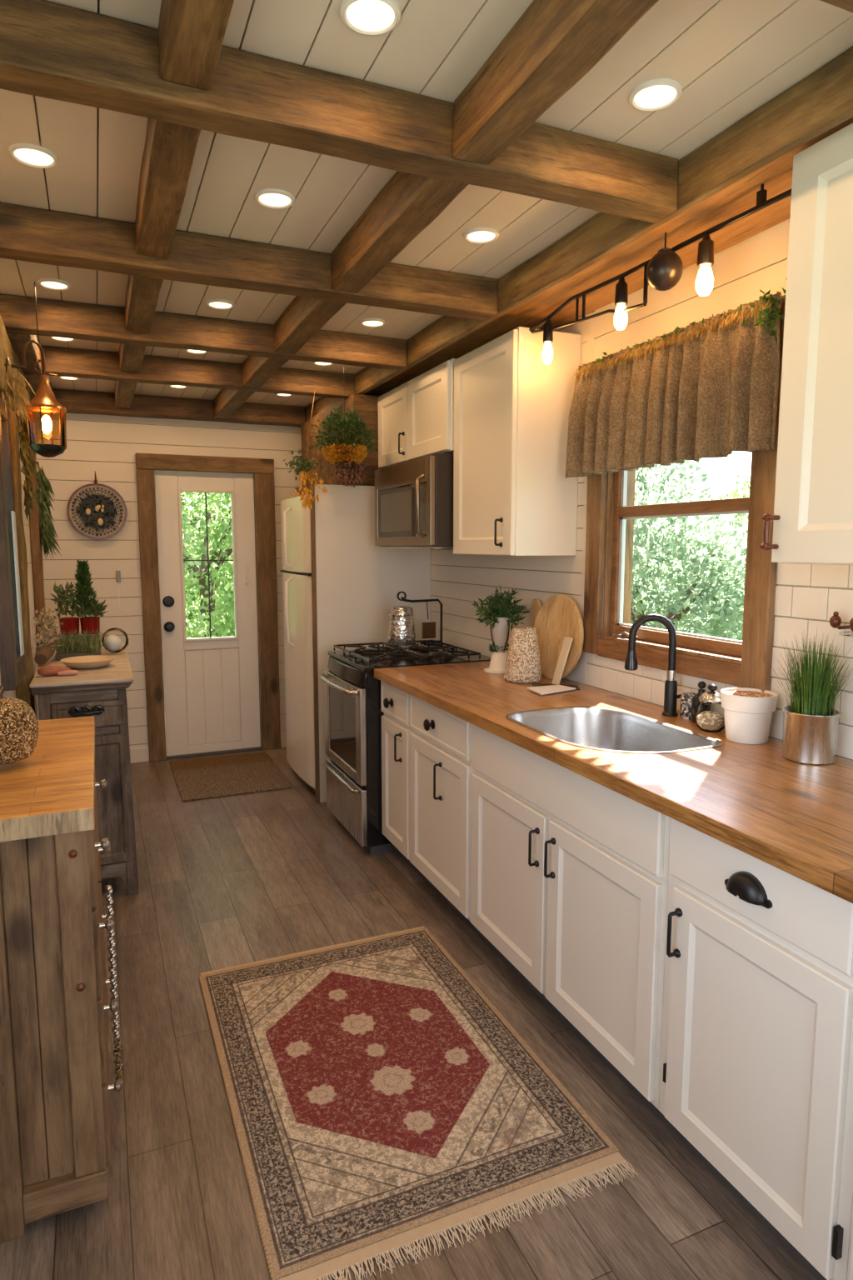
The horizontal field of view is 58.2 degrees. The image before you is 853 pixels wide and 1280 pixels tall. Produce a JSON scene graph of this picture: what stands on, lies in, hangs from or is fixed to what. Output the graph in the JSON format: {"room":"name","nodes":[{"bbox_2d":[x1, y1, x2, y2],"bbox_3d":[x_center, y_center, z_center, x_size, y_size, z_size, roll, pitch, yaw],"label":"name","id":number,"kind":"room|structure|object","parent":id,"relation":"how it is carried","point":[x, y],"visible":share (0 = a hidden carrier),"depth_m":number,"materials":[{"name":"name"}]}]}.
{"room":"kitchen","nodes":[
{"label":"kitchen","id":0,"kind":"room"},
{"bbox_2d":[0,433,39,720],"bbox_3d":[-1.200,-0.011,1.810,0.130,2.560,7.090,-3,8,-23],"label":"wall","id":1,"kind":"structure","parent":0,"point":[27,522],"depth_m":4.07,"materials":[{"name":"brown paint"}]},
{"bbox_2d":[0,395,25,690],"bbox_3d":[-1.585,-0.362,2.839,0.102,1.046,0.430,-3,8,-23],"label":"window","id":2,"kind":"structure","parent":1,"relation":"in","point":[12,668],"depth_m":2.73,"materials":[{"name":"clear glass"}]},
{"bbox_2d":[10,510,24,655],"bbox_3d":[-1.571,-0.216,2.946,0.007,0.550,0.080,-3,8,-23],"label":"blind","id":3,"kind":"object","parent":2,"relation":"attached to","point":[13,517],"depth_m":2.93,"materials":[{"name":"white"}]},
{"bbox_2d":[0,316,36,444],"bbox_3d":[-1.687,-1.057,3.088,0.060,0.275,2.600,-3,8,-23],"label":"header board","id":4,"kind":"object","parent":1,"relation":"attached to","point":[6,348],"visible":0.41,"depth_m":2.84,"materials":[{"name":"wood"}]},
{"bbox_2d":[1,363,34,424],"bbox_3d":[-1.466,-0.882,2.748,0.113,0.211,0.276,-5,8,-33],"label":"bundle","id":5,"kind":"object","parent":4,"relation":"hanging from","point":[14,386],"visible":0.99,"depth_m":2.73,"materials":[{"name":"plant"}]},
{"bbox_2d":[11,409,36,519],"bbox_3d":[-1.626,-0.710,3.116,0.080,0.443,0.141,-3,8,-23],"label":"leaf garland","id":6,"kind":"object","parent":4,"relation":"hanging from","point":[28,487],"visible":0.94,"depth_m":3.10,"materials":[{"name":"plant"}]},
{"bbox_2d":[6,281,71,457],"bbox_3d":[-1.453,-1.007,2.866,0.218,0.636,0.144,-3,8,-23],"label":"wall lantern","id":7,"kind":"object","parent":4,"relation":"attached to","point":[44,401],"visible":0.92,"depth_m":2.87,"materials":[{"name":"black metal"}]},
{"bbox_2d":[5,331,42,374],"bbox_3d":[-1.797,-1.319,3.386,0.131,0.145,0.700,-3,8,-23],"label":"beam","id":8,"kind":"structure","parent":1,"relation":"attached to","point":[17,341],"depth_m":3.31,"materials":[{"name":"brown wood"}]},
{"bbox_2d":[35,461,54,526],"bbox_3d":[-1.969,-0.740,3.944,0.107,0.344,0.199,-3,8,-23],"label":"herb bundle","id":9,"kind":"object","parent":1,"relation":"hanging from","point":[42,496],"visible":0.97,"depth_m":3.91,"materials":[{"name":"plant"}]},
{"bbox_2d":[35,412,302,749],"bbox_3d":[-1.516,-0.456,5.439,2.410,2.560,0.120,-3,8,-23],"label":"wall","id":10,"kind":"structure","parent":0,"point":[107,446],"depth_m":5.13,"materials":[{"name":"white paint"}]},
{"bbox_2d":[66,471,127,539],"bbox_3d":[-2.156,-0.880,5.016,0.364,0.444,0.032,-3,8,-23],"label":"wall medallion","id":11,"kind":"object","parent":10,"relation":"attached to","point":[98,512],"visible":1,"depth_m":5.02,"materials":[{"name":"grey ceramic"}]},
{"bbox_2d":[135,469,166,761],"bbox_3d":[-1.877,-0.147,5.236,0.116,1.995,0.039,-3,8,-23],"label":"trim","id":12,"kind":"structure","parent":10,"relation":"attached to","point":[147,509],"depth_m":5.21,"materials":[{"name":"brown wood"}]},
{"bbox_2d":[135,453,274,474],"bbox_3d":[-1.508,-1.208,5.265,0.918,0.105,0.042,-3,8,-23],"label":"trim","id":13,"kind":"structure","parent":10,"relation":"attached to","point":[143,461],"depth_m":5.24,"materials":[{"name":"brown wood"}]},
{"bbox_2d":[154,470,262,759],"bbox_3d":[-1.523,-0.167,5.402,0.670,1.995,0.126,-3,8,-23],"label":"door","id":14,"kind":"structure","parent":10,"relation":"in","point":[212,702],"depth_m":5.43,"materials":[{"name":"white paint"}]},
{"bbox_2d":[254,473,280,749],"bbox_3d":[-1.148,-0.185,5.546,0.138,1.995,0.039,-3,8,-23],"label":"trim","id":15,"kind":"structure","parent":10,"relation":"attached to","point":[264,483],"depth_m":5.52,"materials":[{"name":"brown wood"}]},
{"bbox_2d":[0,747,817,1279],"bbox_3d":[-0.143,1.234,2.419,2.410,0.060,7.090,-3,8,-23],"label":"floor","id":16,"kind":"structure","parent":0,"point":[234,880],"depth_m":2.06,"materials":[{"name":"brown wood"}]},
{"bbox_2d":[9,411,35,714],"bbox_3d":[-1.686,0.090,3.206,0.068,2.020,0.172,-3,8,-23],"label":"post","id":17,"kind":"object","parent":16,"relation":"on","point":[23,692],"visible":0.26,"depth_m":3.13,"materials":[{"name":"wood"}]},
{"bbox_2d":[25,450,44,665],"bbox_3d":[-2.183,-0.050,4.346,0.054,2.020,0.106,-3,8,-23],"label":"post","id":18,"kind":"object","parent":16,"relation":"on","point":[35,522],"visible":0.26,"depth_m":4.25,"materials":[{"name":"brown wood"}]},
{"bbox_2d":[40,515,61,559],"bbox_3d":[-2.119,-0.586,4.308,0.126,0.299,0.240,-3,8,-23],"label":"bundle","id":19,"kind":"object","parent":18,"relation":"hanging from","point":[47,539],"visible":0.84,"depth_m":4.28,"materials":[{"name":"plant"}]},
{"bbox_2d":[0,772,122,1243],"bbox_3d":[-0.996,0.799,2.032,0.314,0.898,0.888,-3,8,-23],"label":"base cabinet","id":20,"kind":"object","parent":16,"relation":"on","point":[55,1127],"visible":0.77,"depth_m":1.65,"materials":[{"name":"brown wood"}]},
{"bbox_2d":[0,715,94,842],"bbox_3d":[-1.012,0.327,1.975,0.286,0.046,0.952,-3,8,-23],"label":"countertop","id":21,"kind":"structure","parent":20,"relation":"on","point":[49,792],"depth_m":1.74,"materials":[{"name":"wood"}]},
{"bbox_2d":[0,685,39,764],"bbox_3d":[-1.048,0.205,1.875,0.173,0.188,0.174,-3,8,-23],"label":"pumpkin","id":22,"kind":"object","parent":21,"relation":"on","point":[19,728],"visible":1,"depth_m":1.84,"materials":[{"name":"gold metal"}]},
{"bbox_2d":[97,880,123,1082],"bbox_3d":[-0.801,0.888,1.942,0.039,0.600,0.098,-3,8,-23],"label":"bead garland","id":23,"kind":"object","parent":20,"relation":"hanging from","point":[117,1037],"visible":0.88,"depth_m":1.93,"materials":[{"name":"metal"}]},
{"bbox_2d":[29,642,139,895],"bbox_3d":[-1.636,0.565,3.730,0.385,0.950,1.292,-3,8,-23],"label":"cabinet","id":24,"kind":"object","parent":16,"relation":"on","point":[100,692],"visible":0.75,"depth_m":3.20,"materials":[{"name":"grey wood"}]},
{"bbox_2d":[30,607,63,664],"bbox_3d":[-1.774,-0.026,3.575,0.149,0.240,0.341,-3,8,-23],"label":"potted plant","id":25,"kind":"object","parent":24,"relation":"on","point":[47,640],"visible":1,"depth_m":3.54,"materials":[{"name":"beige plant"}]},
{"bbox_2d":[50,559,109,649],"bbox_3d":[-1.783,-0.179,3.941,0.282,0.470,0.228,-3,8,-23],"label":"planter","id":26,"kind":"object","parent":24,"relation":"on","point":[82,576],"visible":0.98,"depth_m":3.92,"materials":[{"name":"ceramic"}]},
{"bbox_2d":[55,628,107,660],"bbox_3d":[-1.673,0.014,3.706,0.247,0.147,0.193,-3,8,-23],"label":"grass","id":27,"kind":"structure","parent":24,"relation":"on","point":[70,648],"depth_m":3.68,"materials":[{"name":"plant"}]},
{"bbox_2d":[55,649,101,660],"bbox_3d":[-1.687,0.072,3.720,0.200,0.029,0.140,-3,8,-23],"label":"tray","id":28,"kind":"object","parent":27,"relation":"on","point":[60,654],"depth_m":3.66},
{"bbox_2d":[60,655,114,668],"bbox_3d":[-1.516,0.103,3.436,0.226,0.037,0.226,-3,8,-23],"label":"oval bowl","id":29,"kind":"object","parent":24,"relation":"on","point":[92,661],"visible":1,"depth_m":3.43,"materials":[{"name":"wood"}]},
{"bbox_2d":[101,627,129,652],"bbox_3d":[-1.577,0.001,3.879,0.129,0.128,0.128,-3,8,-23],"label":"glass globe","id":30,"kind":"object","parent":24,"relation":"on","point":[112,643],"visible":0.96,"depth_m":3.85,"materials":[{"name":"glass"}]},
{"bbox_2d":[169,751,294,801],"bbox_3d":[-1.299,0.878,5.025,0.667,0.011,0.885,-3,8,-23],"label":"door mat","id":31,"kind":"object","parent":16,"relation":"on","point":[229,775],"visible":1,"depth_m":4.94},
{"bbox_2d":[280,484,430,803],"bbox_3d":[-0.493,-0.014,4.834,0.802,1.830,0.768,-3,8,-23],"label":"refrigerator","id":32,"kind":"object","parent":16,"relation":"on","point":[295,519],"depth_m":4.45,"materials":[{"name":"white metal"}]},
{"bbox_2d":[282,572,315,790],"bbox_3d":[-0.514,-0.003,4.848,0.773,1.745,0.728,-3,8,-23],"label":"door","id":33,"kind":"structure","parent":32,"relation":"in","point":[297,587],"depth_m":4.61,"materials":[{"name":"white metal"}]},
{"bbox_2d":[380,680,426,881],"bbox_3d":[0.128,0.615,3.614,0.675,0.879,0.355,-3,8,-23],"label":"base cabinet","id":34,"kind":"object","parent":16,"relation":"on","point":[396,730],"visible":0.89,"depth_m":3.47,"materials":[{"name":"white paint"}]},
{"bbox_2d":[319,639,490,854],"bbox_3d":[-0.124,0.520,4.039,0.791,0.964,0.624,-3,8,-23],"label":"gas stove","id":35,"kind":"object","parent":16,"relation":"on","point":[353,713],"visible":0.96,"depth_m":3.76,"materials":[{"name":"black metal"}]},
{"bbox_2d":[359,671,391,846],"bbox_3d":[-0.085,0.522,4.056,0.695,0.855,0.620,-3,8,-23],"label":"panel","id":36,"kind":"object","parent":35,"relation":"in","point":[372,713],"depth_m":3.65,"materials":[{"name":"black metal"}]},
{"bbox_2d":[387,605,416,645],"bbox_3d":[-0.134,-0.081,4.141,0.156,0.208,0.156,-3,8,-23],"label":"jug","id":37,"kind":"object","parent":35,"relation":"on","point":[402,627],"visible":1,"depth_m":4.08,"materials":[{"name":"metal"}]},
{"bbox_2d":[327,645,490,671],"bbox_3d":[-0.087,0.088,4.002,0.711,0.020,0.624,-3,8,-23],"label":"cooktop","id":38,"kind":"object","parent":35,"relation":"in","point":[343,659],"depth_m":3.84,"materials":[{"name":"black metal"}]},
{"bbox_2d":[396,590,442,643],"bbox_3d":[-0.035,-0.124,4.179,0.268,0.288,0.014,-3,8,-23],"label":"wire stand","id":39,"kind":"object","parent":35,"relation":"on","point":[428,629],"visible":1,"depth_m":4.20,"materials":[{"name":"black metal"}]},
{"bbox_2d":[199,925,638,1279],"bbox_3d":[-0.146,1.219,2.251,0.862,0.010,1.310,-3,8,-23],"label":"area rug","id":40,"kind":"object","parent":16,"relation":"on","point":[380,1102],"visible":1,"depth_m":2.04,"materials":[{"name":"fabric"}]},
{"bbox_2d":[410,694,489,945],"bbox_3d":[0.316,0.668,3.180,0.675,0.879,0.594,-3,8,-23],"label":"base cabinet","id":41,"kind":"object","parent":16,"relation":"on","point":[442,770],"visible":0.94,"depth_m":3.02,"materials":[{"name":"white paint"}]},
{"bbox_2d":[470,724,679,1138],"bbox_3d":[0.636,0.759,2.441,0.672,0.879,1.025,-3,8,-23],"label":"base cabinet","id":42,"kind":"object","parent":16,"relation":"on","point":[569,887],"visible":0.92,"depth_m":2.17,"materials":[{"name":"white paint"}]},
{"bbox_2d":[374,660,852,903],"bbox_3d":[0.680,0.315,2.279,0.673,0.040,3.152,-3,8,-23],"label":"countertop","id":43,"kind":"structure","parent":42,"relation":"on","point":[797,818],"depth_m":1.93,"materials":[{"name":"wood"}]},
{"bbox_2d":[470,585,530,673],"bbox_3d":[0.325,-0.058,3.489,0.262,0.404,0.273,4,8,27],"label":"potted plant","id":44,"kind":"object","parent":43,"relation":"on","point":[500,622],"visible":0.98,"depth_m":3.47,"materials":[{"name":"green plant"}]},
{"bbox_2d":[490,615,510,651],"bbox_3d":[0.339,-0.026,3.497,0.096,0.162,0.096,-3,8,-23],"label":"vase","id":45,"kind":"object","parent":44,"relation":"on","point":[501,630],"depth_m":3.47,"materials":[{"name":"grey ceramic"}]},
{"bbox_2d":[504,626,541,683],"bbox_3d":[0.411,0.062,3.252,0.159,0.224,0.161,-3,8,-23],"label":"mosaic vase","id":46,"kind":"object","parent":43,"relation":"on","point":[523,662],"visible":1,"depth_m":3.20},
{"bbox_2d":[526,683,579,694],"bbox_3d":[0.500,0.195,3.039,0.208,0.011,0.254,2,7,15],"label":"folded papers","id":47,"kind":"object","parent":43,"relation":"on","point":[540,688],"visible":1,"depth_m":3.04,"materials":[{"name":"white paper"}]},
{"bbox_2d":[534,594,584,679],"bbox_3d":[0.554,-0.014,3.257,0.061,0.362,0.369,-3,8,-23],"label":"round cutting board","id":48,"kind":"object","parent":43,"relation":"on","point":[559,617],"visible":0.73,"depth_m":3.24,"materials":[{"name":"wood"}]},
{"bbox_2d":[551,636,573,684],"bbox_3d":[0.558,0.086,3.148,0.047,0.200,0.084,-3,8,-23],"label":"paddle","id":49,"kind":"object","parent":43,"relation":"on","point":[567,641],"visible":0.86,"depth_m":3.14,"materials":[{"name":"brown wood"}]},
{"bbox_2d":[505,706,722,753],"bbox_3d":[0.556,0.366,2.420,0.434,0.187,0.629,-3,8,-23],"label":"sink","id":50,"kind":"object","parent":43,"relation":"in","point":[591,727],"visible":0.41,"depth_m":2.64,"materials":[{"name":"metal"}]},
{"bbox_2d":[625,613,681,716],"bbox_3d":[0.767,0.082,2.585,0.196,0.344,0.063,1,7,9],"label":"kitchen faucet","id":51,"kind":"object","parent":43,"relation":"on","point":[671,697],"visible":1,"depth_m":2.57,"materials":[{"name":"black metal"}]},
{"bbox_2d":[662,679,678,716],"bbox_3d":[0.827,0.194,2.595,0.052,0.121,0.052,-3,8,-23],"label":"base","id":52,"kind":"object","parent":51,"relation":"on","point":[671,697],"depth_m":2.58,"materials":[{"name":"black metal"}]},
{"bbox_2d":[694,684,724,732],"bbox_3d":[0.886,0.208,2.381,0.100,0.146,0.100,-3,8,-23],"label":"glass jar","id":53,"kind":"object","parent":43,"relation":"on","point":[707,721],"visible":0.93,"depth_m":2.36,"materials":[{"name":"glass"}]},
{"bbox_2d":[720,687,778,744],"bbox_3d":[0.948,0.225,2.262,0.158,0.142,0.158,-3,8,-23],"label":"ceramic pot","id":54,"kind":"object","parent":43,"relation":"on","point":[747,712],"visible":1,"depth_m":2.21,"materials":[{"name":"ceramic"}]},
{"bbox_2d":[760,630,852,764],"bbox_3d":[1.030,0.143,2.047,0.265,0.357,0.253,1,7,9],"label":"potted grass","id":55,"kind":"object","parent":43,"relation":"on","point":[811,727],"depth_m":2.01,"materials":[{"name":"plant"}]},
{"bbox_2d":[782,705,841,764],"bbox_3d":[1.030,0.254,2.060,0.142,0.133,0.142,-3,8,-23],"label":"steel pot","id":56,"kind":"object","parent":55,"relation":"on","point":[810,736],"depth_m":2.01,"materials":[{"name":"metal"}]},
{"bbox_2d":[659,817,852,1279],"bbox_3d":[0.941,0.845,1.737,0.672,0.879,0.518,-3,8,-23],"label":"base cabinet","id":57,"kind":"object","parent":16,"relation":"on","point":[757,1075],"visible":0.98,"depth_m":1.56,"materials":[{"name":"white paint"}]},
{"bbox_2d":[0,0,852,409],"bbox_3d":[-0.143,-1.287,2.110,2.410,0.100,7.090,-3,8,-23],"label":"ceiling","id":58,"kind":"structure","parent":0,"point":[729,58],"depth_m":1.82,"materials":[{"name":"white paint"}]},
{"bbox_2d":[8,143,58,168],"bbox_3d":[-0.982,-1.208,1.916,0.112,0.009,0.112,-3,8,-23],"label":"recessed light","id":59,"kind":"object","parent":58,"relation":"in","point":[32,155],"visible":1,"depth_m":1.91,"materials":[{"name":"white"}]},
{"bbox_2d":[114,380,137,408],"bbox_3d":[-1.746,-1.474,4.442,0.099,0.096,1.028,-3,8,-23],"label":"beam","id":60,"kind":"structure","parent":58,"relation":"attached to","point":[124,392],"depth_m":4.46,"materials":[{"name":"brown wood"}]},
{"bbox_2d":[119,343,146,372],"bbox_3d":[-1.368,-1.366,3.566,0.097,0.096,0.708,-3,8,-23],"label":"beam","id":61,"kind":"structure","parent":58,"relation":"attached to","point":[131,357],"depth_m":3.61,"materials":[{"name":"brown wood"}]},
{"bbox_2d":[124,275,163,332],"bbox_3d":[-1.036,-1.271,2.795,0.098,0.096,0.798,-3,8,-23],"label":"beam","id":62,"kind":"structure","parent":58,"relation":"attached to","point":[142,293],"depth_m":2.79,"materials":[{"name":"brown wood"}]},
{"bbox_2d":[135,118,202,259],"bbox_3d":[-0.668,-1.167,1.944,0.099,0.096,0.863,-3,8,-23],"label":"beam","id":63,"kind":"structure","parent":58,"relation":"attached to","point":[170,149],"depth_m":1.88,"materials":[{"name":"brown wood"}]},
{"bbox_2d":[51,388,305,427],"bbox_3d":[-1.668,-1.540,5.103,1.728,0.126,0.131,-3,8,-23],"label":"ceiling beam","id":64,"kind":"structure","parent":58,"relation":"attached to","point":[82,402],"depth_m":5.05,"materials":[{"name":"brown wood"}]},
{"bbox_2d":[159,0,233,89],"bbox_3d":[-0.328,-1.071,1.157,0.098,0.095,0.678,-3,8,-23],"label":"beam","id":65,"kind":"structure","parent":58,"relation":"attached to","point":[192,32],"depth_m":1.34,"materials":[{"name":"brown wood"}]},
{"bbox_2d":[40,345,354,398],"bbox_3d":[-1.219,-1.412,4.063,1.728,0.125,0.094,-3,8,-23],"label":"ceiling beam","id":66,"kind":"structure","parent":58,"relation":"attached to","point":[62,362],"depth_m":4.01,"materials":[{"name":"brown wood"}]},
{"bbox_2d":[283,391,327,509],"bbox_3d":[-0.666,-1.034,4.127,0.233,0.657,0.276,-3,8,-23],"label":"bunch","id":67,"kind":"object","parent":66,"relation":"hanging from","point":[304,462],"visible":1,"depth_m":4.10,"materials":[{"name":"plant"}]},
{"bbox_2d":[0,293,406,369],"bbox_3d":[-0.904,-1.322,3.333,1.728,0.126,0.093,-3,8,-23],"label":"ceiling beam","id":68,"kind":"structure","parent":58,"relation":"attached to","point":[58,318],"depth_m":3.25,"materials":[{"name":"brown wood"}]},
{"bbox_2d":[212,389,254,419],"bbox_3d":[-1.185,-1.490,4.682,0.097,0.122,1.028,-3,8,-23],"label":"beam","id":69,"kind":"structure","parent":58,"relation":"attached to","point":[227,402],"depth_m":4.69,"materials":[{"name":"brown wood"}]},
{"bbox_2d":[0,202,497,320],"bbox_3d":[-0.551,-1.222,2.517,1.728,0.125,0.103,-3,8,-23],"label":"ceiling beam","id":70,"kind":"structure","parent":58,"relation":"attached to","point":[28,234],"depth_m":2.44,"materials":[{"name":"brown wood"}]},
{"bbox_2d":[241,355,289,387],"bbox_3d":[-0.807,-1.382,3.806,0.098,0.122,0.708,-3,8,-23],"label":"beam","id":71,"kind":"structure","parent":58,"relation":"attached to","point":[256,371],"depth_m":3.83,"materials":[{"name":"brown wood"}]},
{"bbox_2d":[255,188,294,208],"bbox_3d":[-0.425,-1.237,2.153,0.112,0.009,0.112,-3,8,-23],"label":"recessed light","id":72,"kind":"object","parent":58,"relation":"in","point":[269,197],"visible":1,"depth_m":2.14,"materials":[{"name":"white"}]},
{"bbox_2d":[274,296,347,354],"bbox_3d":[-0.474,-1.287,3.035,0.099,0.122,0.798,-3,8,-23],"label":"beam","id":73,"kind":"structure","parent":58,"relation":"attached to","point":[304,317],"depth_m":3.02,"materials":[{"name":"brown wood"}]},
{"bbox_2d":[0,0,679,222],"bbox_3d":[-0.173,-1.114,1.641,1.728,0.126,0.093,-3,8,-23],"label":"ceiling beam","id":74,"kind":"structure","parent":58,"relation":"attached to","point":[48,50],"depth_m":1.57,"materials":[{"name":"brown wood"}]},
{"bbox_2d":[308,375,378,488],"bbox_3d":[-0.447,-1.150,4.105,0.360,0.653,0.336,1,7,5],"label":"hanging planter","id":75,"kind":"object","parent":58,"relation":"hanging from","point":[344,455],"visible":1,"depth_m":4.09,"materials":[{"name":"green plant"}]},
{"bbox_2d":[330,445,359,463],"bbox_3d":[-0.441,-0.998,4.136,0.214,0.089,0.216,-3,8,-23],"label":"basket","id":76,"kind":"object","parent":75,"relation":"on","point":[338,453],"depth_m":4.05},
{"bbox_2d":[340,0,401,35],"bbox_3d":[-0.102,-1.145,1.405,0.112,0.009,0.112,-3,8,-23],"label":"recessed light","id":77,"kind":"object","parent":58,"relation":"in","point":[372,17],"visible":1,"depth_m":1.40,"materials":[{"name":"white glass"}]},
{"bbox_2d":[330,170,470,293],"bbox_3d":[-0.107,-1.184,2.184,0.098,0.121,0.863,-3,8,-23],"label":"beam","id":78,"kind":"structure","parent":58,"relation":"attached to","point":[408,202],"depth_m":2.12,"materials":[{"name":"brown wood"}]},
{"bbox_2d":[463,227,499,243],"bbox_3d":[0.172,-1.268,2.407,0.112,0.009,0.112,-3,8,-23],"label":"recessed light","id":79,"kind":"object","parent":58,"relation":"in","point":[477,235],"visible":1,"depth_m":2.40,"materials":[{"name":"white"}]},
{"bbox_2d":[453,0,660,165],"bbox_3d":[0.233,-1.087,1.397,0.099,0.122,0.678,-3,8,-23],"label":"beam","id":80,"kind":"structure","parent":58,"relation":"attached to","point":[553,44],"depth_m":1.41,"materials":[{"name":"brown wood"}]},
{"bbox_2d":[363,116,852,395],"bbox_3d":[0.536,-1.286,2.770,0.404,0.060,5.920,-3,8,-23],"label":"board","id":81,"kind":"object","parent":58,"relation":"attached to","point":[777,177],"visible":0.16,"depth_m":2.40,"materials":[{"name":"wood"}]},
{"bbox_2d":[529,258,651,364],"bbox_3d":[0.557,-1.099,2.647,0.047,0.198,0.707,-3,8,-23],"label":"bar light fixture","id":82,"kind":"object","parent":81,"relation":"hanging from","point":[621,294],"depth_m":2.56,"materials":[{"name":"black metal"}]},
{"bbox_2d":[542,319,553,364],"bbox_3d":[0.456,-1.120,2.882,0.040,0.160,0.040,-3,8,-23],"label":"bulb","id":83,"kind":"object","parent":82,"relation":"attached to","point":[547,353],"depth_m":2.87,"materials":[{"name":"white"}]},
{"bbox_2d":[614,277,628,329],"bbox_3d":[0.629,-1.085,2.479,0.043,0.160,0.043,-3,8,-23],"label":"bulb","id":84,"kind":"object","parent":82,"relation":"attached to","point":[622,287],"depth_m":2.47,"materials":[{"name":"white"}]},
{"bbox_2d":[629,78,682,111],"bbox_3d":[0.495,-1.176,1.659,0.112,0.009,0.112,-3,8,-23],"label":"recessed light","id":85,"kind":"object","parent":58,"relation":"in","point":[659,93],"visible":1,"depth_m":1.65,"materials":[{"name":"white"}]},
{"bbox_2d":[305,45,852,421],"bbox_3d":[0.334,-1.245,2.688,0.038,0.121,5.920,-3,8,-23],"label":"beam","id":86,"kind":"structure","parent":0,"point":[822,100],"depth_m":1.89,"materials":[{"name":"wood"}]},
{"bbox_2d":[430,219,852,759],"bbox_3d":[0.913,-0.121,2.709,0.132,2.560,7.090,-3,8,-23],"label":"wall","id":87,"kind":"structure","parent":0,"point":[807,596],"depth_m":2.67,"materials":[{"name":"white paint"}]},
{"bbox_2d":[300,394,379,487],"bbox_3d":[-0.429,-1.205,4.942,0.476,0.502,1.175,-3,8,-23],"label":"soffit box","id":88,"kind":"object","parent":87,"relation":"attached to","point":[367,405],"visible":0.25,"depth_m":4.41,"materials":[{"name":"wood"}]},
{"bbox_2d":[377,358,457,468],"bbox_3d":[0.048,-1.134,3.985,0.366,0.410,0.957,-3,8,-23],"label":"upper cabinet","id":89,"kind":"object","parent":87,"relation":"attached to","point":[416,417],"visible":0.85,"depth_m":3.83,"materials":[{"name":"white paint"}]},
{"bbox_2d":[375,453,454,549],"bbox_3d":[0.037,-0.690,3.943,0.452,0.436,0.770,-3,8,-23],"label":"microwave","id":90,"kind":"object","parent":89,"relation":"attached to","point":[414,497],"visible":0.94,"depth_m":3.68,"materials":[{"name":"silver metal"}]},
{"bbox_2d":[453,326,581,555],"bbox_3d":[0.358,-0.814,3.325,0.342,0.885,0.557,-3,8,-23],"label":"upper cabinet","id":91,"kind":"object","parent":87,"relation":"attached to","point":[513,495],"visible":0.99,"depth_m":3.11,"materials":[{"name":"white paint"}]},
{"bbox_2d":[572,287,786,382],"bbox_3d":[0.799,-0.952,2.554,0.120,0.152,0.997,-3,8,-23],"label":"garland","id":92,"kind":"object","parent":87,"relation":"attached to","point":[765,309],"visible":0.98,"depth_m":2.36,"materials":[{"name":"brown plant"}]},
{"bbox_2d":[565,291,782,478],"bbox_3d":[0.775,-0.802,2.575,0.097,0.433,0.975,-3,8,-23],"label":"cafe curtain","id":93,"kind":"object","parent":92,"relation":"hanging from","point":[717,396],"visible":0.95,"depth_m":2.44,"materials":[{"name":"brown fabric"}]},
{"bbox_2d":[583,295,785,692],"bbox_3d":[0.895,-0.430,2.679,0.159,1.200,0.936,-3,8,-23],"label":"window","id":94,"kind":"structure","parent":87,"relation":"in","point":[732,662],"depth_m":2.67,"materials":[{"name":"brown wood"}]},
{"bbox_2d":[670,184,791,295],"bbox_3d":[0.814,-1.047,2.049,0.047,0.215,0.422,-3,8,-23],"label":"bar light fixture","id":95,"kind":"object","parent":87,"relation":"hanging from","point":[705,280],"depth_m":2.12,"materials":[{"name":"black metal"}]},
{"bbox_2d":[646,232,683,290],"bbox_3d":[0.699,-1.110,2.248,0.104,0.161,0.104,-3,8,-23],"label":"ornament ball","id":96,"kind":"object","parent":95,"relation":"hanging from","point":[665,268],"visible":1,"depth_m":2.22,"materials":[{"name":"metal"}]},
{"bbox_2d":[695,234,714,295],"bbox_3d":[0.777,-1.043,2.137,0.047,0.160,0.047,-3,8,-23],"label":"bulb","id":97,"kind":"object","parent":95,"relation":"attached to","point":[704,282],"depth_m":2.12,"materials":[{"name":"white"}]},
{"bbox_2d":[760,122,852,564],"bbox_3d":[1.139,-0.615,1.493,0.357,0.943,0.865,-3,8,-23],"label":"upper cabinet","id":98,"kind":"object","parent":87,"relation":"attached to","point":[812,517],"visible":1,"depth_m":1.75,"materials":[{"name":"white paint"}]},
{"label":"outside","id":99,"kind":"structure","parent":0,"visible":0},
{"bbox_3d":[-3.939,0.964,9.379,60.000,0.020,60.000,-3,8,-23],"label":"lawn","id":100,"kind":"structure","parent":99,"visible":0},
{"bbox_2d":[180,491,234,638],"bbox_3d":[-2.550,-1.048,8.739,2.810,4.137,2.785,7,10,44],"label":"tree","id":101,"kind":"object","parent":100,"relation":"on","point":[200,576],"visible":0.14,"depth_m":7.88,"materials":[{"name":"green plant"}]},
{"bbox_2d":[630,458,722,622],"bbox_3d":[3.713,-2.073,15.708,5.185,4.471,4.658,-2,7,-16],"label":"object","id":102,"kind":"object","parent":100,"relation":"on","point":[682,471],"visible":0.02,"depth_m":14.64,"materials":[{"name":"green plant"}]},
{"bbox_2d":[630,467,748,640],"bbox_3d":[2.097,-0.218,7.531,2.720,2.936,2.388,-5,8,-34],"label":"shrub","id":103,"kind":"object","parent":100,"relation":"on","point":[724,607],"visible":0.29,"depth_m":6.75,"materials":[{"name":"green plant"}]},
{"bbox_2d":[642,498,748,639],"bbox_3d":[4.011,-0.510,9.362,2.951,2.919,2.869,5,9,37],"label":"shrub","id":104,"kind":"object","parent":100,"relation":"on","point":[738,525],"visible":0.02,"depth_m":9.26,"materials":[{"name":"green plant"}]},
{"bbox_2d":[690,472,750,615],"bbox_3d":[7.947,-1.684,15.640,5.836,4.216,5.540,-3,8,-23],"label":"tree","id":105,"kind":"object","parent":100,"relation":"on","point":[744,492],"visible":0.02,"depth_m":16.23,"materials":[{"name":"green plant"}]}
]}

